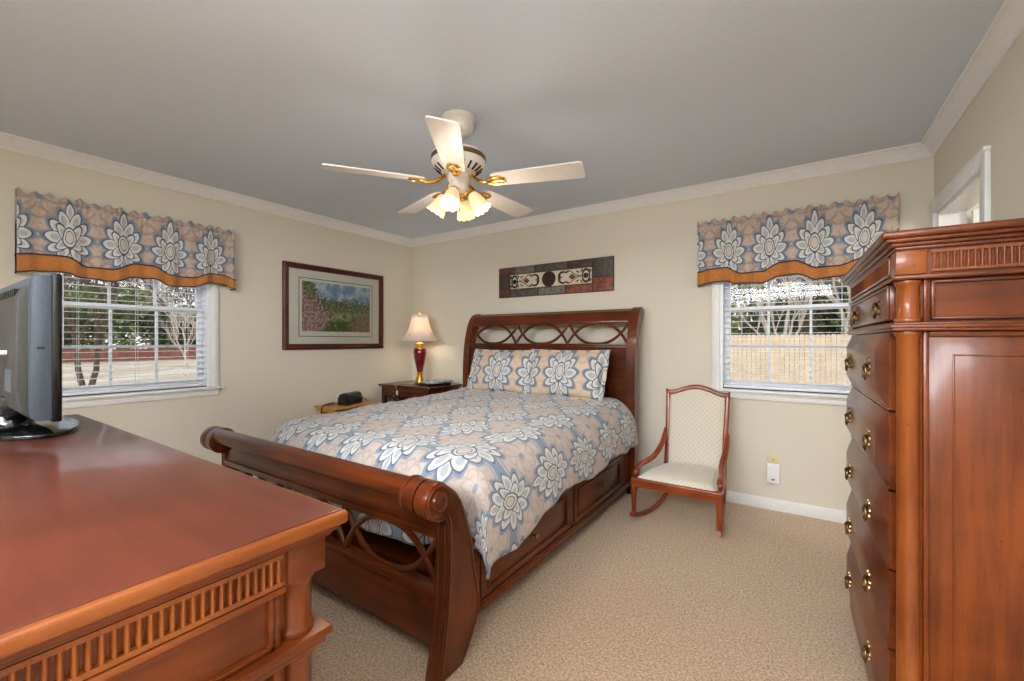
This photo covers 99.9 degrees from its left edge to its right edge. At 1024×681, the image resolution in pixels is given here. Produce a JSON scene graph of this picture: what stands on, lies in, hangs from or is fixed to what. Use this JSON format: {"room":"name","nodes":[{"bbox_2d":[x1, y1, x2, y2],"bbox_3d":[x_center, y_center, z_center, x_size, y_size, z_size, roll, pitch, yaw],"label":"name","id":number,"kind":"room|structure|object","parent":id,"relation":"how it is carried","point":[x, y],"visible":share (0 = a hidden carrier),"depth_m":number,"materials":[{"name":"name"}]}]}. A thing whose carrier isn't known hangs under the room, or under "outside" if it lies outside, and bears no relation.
{"room":"bedroom","nodes":[
{"label":"bedroom","id":0,"kind":"room"},
{"bbox_2d":[0,149,411,464],"bbox_3d":[-2.441,0.005,3.498,0.140,2.430,4.470,0,0,34],"label":"wall","id":1,"kind":"structure","parent":0,"point":[266,386],"depth_m":3.69,"materials":[{"name":"beige paint"}]},
{"bbox_2d":[14,188,235,290],"bbox_3d":[-2.608,-0.652,3.031,0.102,0.517,1.178,0,0,34],"label":"window valance","id":2,"kind":"object","parent":1,"relation":"attached to","point":[77,238],"visible":1,"depth_m":2.89,"materials":[{"name":"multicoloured fabric"}]},
{"bbox_2d":[34,272,222,408],"bbox_3d":[-2.694,-0.223,3.083,0.185,1.309,1.040,0,0,34],"label":"window","id":3,"kind":"structure","parent":1,"relation":"in","point":[208,341],"depth_m":3.25,"materials":[{"name":"white paint"}]},
{"bbox_2d":[62,273,204,395],"bbox_3d":[-2.683,-0.222,3.075,0.058,1.152,0.838,0,0,34],"label":"window blind","id":4,"kind":"object","parent":3,"relation":"attached to","point":[63,276],"visible":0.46,"depth_m":3.04,"materials":[{"name":"white plastic"}]},
{"bbox_2d":[0,132,411,246],"bbox_3d":[-2.393,-1.171,3.381,0.072,0.078,4.330,0,0,34],"label":"trim","id":5,"kind":"structure","parent":1,"relation":"attached to","point":[9,142],"depth_m":3.18,"materials":[{"name":"white paint"}]},
{"bbox_2d":[282,260,382,349],"bbox_3d":[-1.759,-0.324,4.354,0.030,0.808,1.121,0,0,34],"label":"framed print","id":6,"kind":"object","parent":1,"relation":"attached to","point":[323,307],"visible":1,"depth_m":4.29,"materials":[{"name":"paper"}]},
{"bbox_2d":[302,280,369,331],"bbox_3d":[-1.762,-0.332,4.363,0.001,0.476,0.766,0,0,34],"label":"picture","id":7,"kind":"object","parent":6,"relation":"attached to","point":[327,306],"depth_m":4.33},
{"bbox_2d":[0,0,1004,238],"bbox_3d":[-0.302,-1.285,0.608,6.920,0.150,6.870,0,0,34],"label":"ceiling","id":8,"kind":"structure","parent":0,"point":[251,98],"depth_m":2.03,"materials":[{"name":"paint"}]},
{"bbox_2d":[322,109,584,221],"bbox_3d":[-0.263,-0.941,2.373,1.327,0.539,1.263,0,0,34],"label":"ceiling fan","id":9,"kind":"object","parent":8,"relation":"hanging from","point":[460,162],"visible":1,"depth_m":2.25,"materials":[{"name":"white wood"}]},
{"bbox_2d":[312,487,867,680],"bbox_3d":[-0.302,1.320,0.608,6.920,0.200,6.870,0,0,34],"label":"floor","id":10,"kind":"structure","parent":0,"point":[657,595],"depth_m":1.93,"materials":[{"name":"beige carpet"}]},
{"bbox_2d":[0,414,347,680],"bbox_3d":[-1.140,0.754,1.014,1.749,0.932,0.558,0,0,36],"label":"dresser","id":11,"kind":"object","parent":10,"relation":"on","point":[125,556],"visible":0.97,"depth_m":0.64,"materials":[{"name":"brown wood"}]},
{"bbox_2d":[0,274,78,440],"bbox_3d":[-1.623,0.042,1.405,0.586,0.486,0.271,0,0,34],"label":"television","id":12,"kind":"object","parent":11,"relation":"on","point":[31,307],"visible":1,"depth_m":1.27,"materials":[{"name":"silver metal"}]},
{"bbox_2d":[314,400,378,413],"bbox_3d":[-1.627,0.910,4.235,0.335,0.622,0.518,0,0,34],"label":"folding tray table","id":13,"kind":"object","parent":10,"relation":"on","point":[322,408],"visible":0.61,"depth_m":4.10,"materials":[{"name":"brown wood"}]},
{"bbox_2d":[327,391,361,406],"bbox_3d":[-1.615,0.562,4.216,0.158,0.116,0.434,0,0,27],"label":"clock radio","id":14,"kind":"object","parent":13,"relation":"on","point":[350,398],"visible":1,"depth_m":4.16,"materials":[{"name":"black plastic"}]},
{"bbox_2d":[378,380,461,402],"bbox_3d":[-1.010,0.845,4.725,0.790,0.750,0.505,0,0,34],"label":"end table","id":15,"kind":"object","parent":10,"relation":"on","point":[411,390],"visible":0.37,"depth_m":4.56,"materials":[{"name":"brown wood"}]},
{"bbox_2d":[395,312,437,397],"bbox_3d":[-1.031,0.224,4.737,0.428,1.093,0.400,0,0,-2],"label":"table lamp","id":16,"kind":"object","parent":15,"relation":"on","point":[419,330],"visible":0.98,"depth_m":4.67,"materials":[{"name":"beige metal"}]},
{"bbox_2d":[413,349,425,371],"bbox_3d":[-1.014,0.210,4.737,0.140,0.260,0.140,0,0,34],"label":"lamp base","id":17,"kind":"object","parent":16,"relation":"on","point":[419,354],"depth_m":4.69,"materials":[{"name":"red ceramic"}]},
{"bbox_2d":[418,382,450,386],"bbox_3d":[-0.824,0.457,4.572,0.280,0.026,0.210,0,0,-42],"label":"notebook","id":18,"kind":"object","parent":15,"relation":"on","point":[448,383],"visible":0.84,"depth_m":4.49,"materials":[{"name":"black paper"}]},
{"bbox_2d":[420,381,451,383],"bbox_3d":[-0.816,0.438,4.603,0.200,0.012,0.270,0,0,41],"label":"magazine","id":19,"kind":"object","parent":18,"relation":"on","point":[422,381],"visible":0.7,"depth_m":4.50,"materials":[{"name":"grey paper"}]},
{"bbox_2d":[424,379,452,382],"bbox_3d":[-0.788,0.426,4.608,0.260,0.012,0.190,0,0,-36],"label":"magazine","id":20,"kind":"object","parent":19,"relation":"on","point":[436,380],"visible":1,"depth_m":4.57,"materials":[{"name":"white paper"}]},
{"bbox_2d":[200,307,643,680],"bbox_3d":[-0.332,0.469,3.022,1.834,1.503,2.560,0,0,34],"label":"sleigh bed","id":21,"kind":"object","parent":10,"relation":"on","point":[436,592],"visible":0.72,"depth_m":1.88,"materials":[{"name":"brown wood"}]},
{"bbox_2d":[630,384,729,536],"bbox_3d":[1.203,0.773,3.003,0.572,0.895,0.636,0,0,34],"label":"rocking chair","id":22,"kind":"object","parent":10,"relation":"on","point":[695,437],"visible":1,"depth_m":3.07,"materials":[{"name":"white fabric"}]},
{"bbox_2d":[638,463,718,490],"bbox_3d":[1.160,0.900,2.939,0.515,0.064,0.445,0,0,34],"label":"seat cushion","id":23,"kind":"object","parent":22,"relation":"on","point":[671,476],"depth_m":2.83,"materials":[{"name":"beige fabric"}]},
{"bbox_2d":[668,389,724,470],"bbox_3d":[1.351,0.635,3.165,0.378,0.574,0.131,0,0,34],"label":"cushion","id":24,"kind":"object","parent":22,"relation":"on","point":[696,417],"depth_m":3.14,"materials":[{"name":"beige fabric"}]},
{"bbox_2d":[840,218,1023,680],"bbox_3d":[1.449,0.464,1.468,0.455,1.512,1.027,0,0,32],"label":"dresser","id":25,"kind":"object","parent":10,"relation":"on","point":[934,361],"visible":1,"depth_m":1.12,"materials":[{"name":"brown wood"}]},
{"bbox_2d":[412,156,978,510],"bbox_3d":[1.638,0.005,3.358,6.780,2.430,0.140,0,0,34],"label":"wall","id":26,"kind":"structure","parent":0,"point":[653,248],"depth_m":3.52,"materials":[{"name":"beige paint"}]},
{"bbox_2d":[499,256,613,297],"bbox_3d":[0.376,-0.594,4.102,1.235,0.304,0.034,0,0,34],"label":"wall plaque","id":27,"kind":"object","parent":26,"relation":"attached to","point":[591,274],"visible":1,"depth_m":4.05,"materials":[{"name":"wood"}]},
{"bbox_2d":[411,142,932,246],"bbox_3d":[0.667,-1.171,3.885,4.580,0.078,0.072,0,0,34],"label":"trim","id":28,"kind":"structure","parent":26,"relation":"attached to","point":[913,151],"depth_m":3.31,"materials":[{"name":"white paint"}]},
{"bbox_2d":[767,455,778,463],"bbox_3d":[1.885,0.885,3.102,0.074,0.120,0.009,0,0,34],"label":"wall outlet","id":29,"kind":"object","parent":26,"relation":"attached to","point":[773,459],"visible":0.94,"depth_m":3.10,"materials":[{"name":"beige plastic"}]},
{"bbox_2d":[767,463,779,483],"bbox_3d":[1.873,0.951,3.085,0.080,0.139,0.033,0,0,34],"label":"plug","id":30,"kind":"object","parent":26,"relation":"attached to","point":[773,470],"visible":1,"depth_m":3.07,"materials":[{"name":"white plastic"}]},
{"bbox_2d":[710,279,851,405],"bbox_3d":[1.993,-0.223,3.092,1.040,1.309,0.185,0,0,34],"label":"window","id":31,"kind":"structure","parent":26,"relation":"in","point":[721,346],"depth_m":3.21,"materials":[{"name":"white paint"}]},
{"bbox_2d":[724,276,850,393],"bbox_3d":[1.985,-0.222,3.081,0.838,1.152,0.058,0,0,34],"label":"window blind","id":32,"kind":"object","parent":31,"relation":"attached to","point":[842,391],"visible":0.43,"depth_m":3.06,"materials":[{"name":"white plastic"}]},
{"bbox_2d":[726,490,845,523],"bbox_3d":[0.689,1.179,3.906,4.566,0.083,0.014,0,0,34],"label":"baseboard","id":33,"kind":"structure","parent":26,"relation":"attached to","point":[839,516],"depth_m":3.05,"materials":[{"name":"white paint"}]},
{"bbox_2d":[697,191,899,286],"bbox_3d":[1.930,-0.669,3.013,1.178,0.517,0.102,0,0,34],"label":"window valance","id":34,"kind":"object","parent":26,"relation":"attached to","point":[819,242],"visible":0.91,"depth_m":2.97,"materials":[{"name":"multicoloured fabric"}]},
{"bbox_2d":[929,145,991,226],"bbox_3d":[2.672,0.192,1.982,0.926,2.057,0.953,0,0,34],"label":"door","id":35,"kind":"structure","parent":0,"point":[954,211],"depth_m":2.18,"materials":[{"name":"white paint"}]},
{"bbox_2d":[934,31,1023,220],"bbox_3d":[0.753,0.005,-0.189,0.120,2.430,6.730,0,0,34],"label":"wall","id":36,"kind":"structure","parent":0,"point":[995,117],"depth_m":1.77,"materials":[{"name":"beige paint"}]},
{"bbox_2d":[921,0,1023,155],"bbox_3d":[1.345,-1.171,0.860,0.072,0.078,4.330,0,0,34],"label":"trim","id":37,"kind":"structure","parent":36,"relation":"attached to","point":[1007,25],"depth_m":1.85,"materials":[{"name":"white paint"}]},
{"label":"outside","id":38,"kind":"structure","parent":0,"visible":0},
{"bbox_2d":[62,348,836,387],"bbox_3d":[-8.095,1.770,41.647,180.000,0.300,180.000,0,0,34],"label":"ground","id":39,"kind":"structure","parent":38,"point":[164,365],"depth_m":22.11,"materials":[{"name":"soil"}]},
{"bbox_2d":[62,300,92,358],"bbox_3d":[-36.998,-0.940,33.837,5.651,5.266,6.086,0,0,34],"label":"evergreen shrub","id":40,"kind":"object","parent":39,"relation":"on","point":[67,335],"visible":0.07,"depth_m":34.71,"materials":[{"name":"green plant"}]},
{"bbox_2d":[66,276,90,345],"bbox_3d":[-39.816,-6.064,36.600,8.765,15.563,11.649,0,0,16],"label":"bare tree","id":41,"kind":"object","parent":39,"relation":"on","point":[80,281],"visible":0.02,"depth_m":38.72,"materials":[{"name":"grey plant"}]},
{"bbox_2d":[57,273,113,354],"bbox_3d":[-47.817,-3.325,46.648,7.767,10.217,8.369,0,0,-32],"label":"tree","id":42,"kind":"object","parent":39,"relation":"on","point":[67,279],"visible":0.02,"depth_m":47.02,"materials":[{"name":"brown plant"}]},
{"bbox_2d":[58,273,145,385],"bbox_3d":[-15.227,-1.654,14.779,3.646,6.693,5.441,0,0,19],"label":"bare tree","id":43,"kind":"object","parent":39,"relation":"on","point":[98,327],"visible":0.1,"depth_m":15.63,"materials":[{"name":"brown plant"}]},
{"bbox_2d":[62,283,160,359],"bbox_3d":[-35.345,-1.647,37.814,7.027,6.676,6.845,0,0,34],"label":"evergreen shrub","id":44,"kind":"object","parent":39,"relation":"on","point":[130,315],"visible":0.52,"depth_m":37.28,"materials":[{"name":"green plant"}]},
{"bbox_2d":[62,348,195,362],"bbox_3d":[-25.917,1.116,40.369,0.120,1.008,54.050,0,0,34],"label":"fence","id":45,"kind":"object","parent":39,"relation":"on","point":[163,353],"visible":0.15,"depth_m":34.03,"materials":[{"name":"brown wood"}]},
{"bbox_2d":[91,278,172,348],"bbox_3d":[-47.488,-4.148,53.746,8.505,11.865,8.295,0,0,34],"label":"tree","id":46,"kind":"object","parent":39,"relation":"on","point":[144,340],"visible":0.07,"depth_m":53.11,"materials":[{"name":"brown plant"}]},
{"bbox_2d":[124,279,188,356],"bbox_3d":[-39.376,-4.484,46.084,10.666,12.436,7.918,0,0,26],"label":"bare tree","id":47,"kind":"object","parent":39,"relation":"on","point":[163,294],"visible":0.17,"depth_m":45.39,"materials":[{"name":"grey plant"}]},
{"bbox_2d":[136,278,194,347],"bbox_3d":[-36.765,-5.635,45.658,10.359,14.704,9.147,0,0,-22],"label":"bare tree","id":48,"kind":"object","parent":39,"relation":"on","point":[143,280],"visible":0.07,"depth_m":45.07,"materials":[{"name":"grey plant"}]},
{"bbox_2d":[136,305,195,348],"bbox_3d":[-31.571,-0.929,40.402,6.286,5.202,4.791,0,0,22],"label":"evergreen shrub","id":49,"kind":"object","parent":39,"relation":"on","point":[163,339],"visible":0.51,"depth_m":39.13,"materials":[{"name":"green plant"}]},
{"bbox_2d":[153,294,195,367],"bbox_3d":[-19.003,-0.734,26.623,4.750,4.848,3.802,0,0,-25],"label":"bare shrub","id":50,"kind":"object","parent":39,"relation":"on","point":[172,313],"visible":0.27,"depth_m":26.04,"materials":[{"name":"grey plant"}]},
{"bbox_2d":[164,287,195,347],"bbox_3d":[-40.883,-4.020,56.524,7.804,11.551,8.341,0,0,34],"label":"tree","id":51,"kind":"object","parent":39,"relation":"on","point":[182,290],"visible":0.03,"depth_m":55.73,"materials":[{"name":"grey plant"}]},
{"bbox_2d":[731,306,740,369],"bbox_3d":[8.949,-0.111,20.963,4.317,3.567,3.990,0,0,34],"label":"evergreen tree","id":52,"kind":"object","parent":39,"relation":"on","point":[732,323],"visible":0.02,"depth_m":19.23,"materials":[{"name":"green plant"}]},
{"bbox_2d":[731,284,762,332],"bbox_3d":[14.378,-2.604,29.436,6.016,8.614,5.949,0,0,34],"label":"tree","id":53,"kind":"object","parent":39,"relation":"on","point":[742,289],"visible":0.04,"depth_m":28.33,"materials":[{"name":"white plant"}]},
{"bbox_2d":[733,297,806,373],"bbox_3d":[11.756,-0.205,20.498,3.858,3.755,3.654,0,0,34],"label":"evergreen tree","id":54,"kind":"object","parent":39,"relation":"on","point":[780,328],"visible":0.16,"depth_m":19.45,"materials":[{"name":"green plant"}]},
{"bbox_2d":[731,277,817,358],"bbox_3d":[13.815,-3.673,22.128,8.000,10.763,10.913,0,0,34],"label":"bare tree","id":55,"kind":"object","parent":39,"relation":"on","point":[748,287],"visible":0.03,"depth_m":22.75,"materials":[{"name":"grey plant"}]},
{"bbox_2d":[731,275,818,356],"bbox_3d":[10.357,-2.001,17.591,5.046,7.377,4.740,0,0,-2],"label":"bare tree","id":56,"kind":"object","parent":39,"relation":"on","point":[762,319],"visible":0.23,"depth_m":17.73,"materials":[{"name":"grey plant"}]},
{"bbox_2d":[730,334,851,385],"bbox_3d":[11.401,0.696,13.371,26.050,1.848,0.120,0,0,34],"label":"privacy fence","id":57,"kind":"object","parent":39,"relation":"on","point":[743,354],"visible":0.12,"depth_m":14.67,"materials":[{"name":"brown wood"}]},
{"bbox_2d":[757,275,848,369],"bbox_3d":[17.603,-2.297,25.460,6.174,8.037,6.386,0,0,34],"label":"tree","id":58,"kind":"object","parent":39,"relation":"on","point":[837,283],"visible":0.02,"depth_m":24.80,"materials":[{"name":"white plant"}]},
{"bbox_2d":[778,275,836,350],"bbox_3d":[13.337,-3.202,18.861,5.433,9.779,6.519,0,0,-12],"label":"bare tree","id":59,"kind":"object","parent":39,"relation":"on","point":[826,282],"visible":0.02,"depth_m":19.30,"materials":[{"name":"grey plant"}]},
{"bbox_2d":[788,285,848,361],"bbox_3d":[15.736,-0.610,20.494,4.619,4.564,3.818,0,0,-24],"label":"evergreen tree","id":60,"kind":"object","parent":39,"relation":"on","point":[829,327],"visible":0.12,"depth_m":20.44,"materials":[{"name":"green plant"}]},
{"bbox_2d":[790,275,849,384],"bbox_3d":[11.926,-2.295,15.055,5.765,8.016,7.069,0,0,15],"label":"bare tree","id":61,"kind":"object","parent":39,"relation":"on","point":[830,296],"visible":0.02,"depth_m":16.77,"materials":[{"name":"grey plant"}]},
{"bbox_2d":[831,287,851,334],"bbox_3d":[15.443,-0.851,17.083,4.524,5.046,3.510,0,0,34],"label":"evergreen tree","id":62,"kind":"object","parent":39,"relation":"on","point":[845,294],"visible":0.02,"depth_m":17.85,"materials":[{"name":"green plant"}]},
{"bbox_3d":[-0.298,0.890,3.072,1.590,0.056,1.920,0,0,34],"label":"box spring","id":63,"kind":"object","parent":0,"visible":0},
{"bbox_3d":[-0.279,0.732,3.101,1.600,0.255,1.830,0,0,34],"label":"mattress","id":64,"kind":"object","parent":63,"relation":"on","visible":0},
{"bbox_2d":[258,387,637,579],"bbox_3d":[-0.371,0.706,3.015,1.879,0.539,2.098,0,0,34],"label":"comforter","id":65,"kind":"object","parent":64,"relation":"on","point":[509,458],"visible":0.83,"depth_m":2.29,"materials":[{"name":"multicoloured fabric"}]},
{"bbox_2d":[466,349,533,392],"bbox_3d":[-0.088,0.280,3.955,0.758,0.406,0.238,0,0,34],"label":"pillow","id":66,"kind":"object","parent":65,"relation":"on","point":[492,370],"visible":0.94,"depth_m":3.88,"materials":[{"name":"multicoloured fabric"}]},
{"bbox_2d":[523,349,609,400],"bbox_3d":[0.438,0.273,3.582,0.736,0.405,0.226,0,0,34],"label":"pillow","id":67,"kind":"object","parent":65,"relation":"on","point":[576,374],"visible":0.98,"depth_m":3.48,"materials":[{"name":"multicoloured fabric"}]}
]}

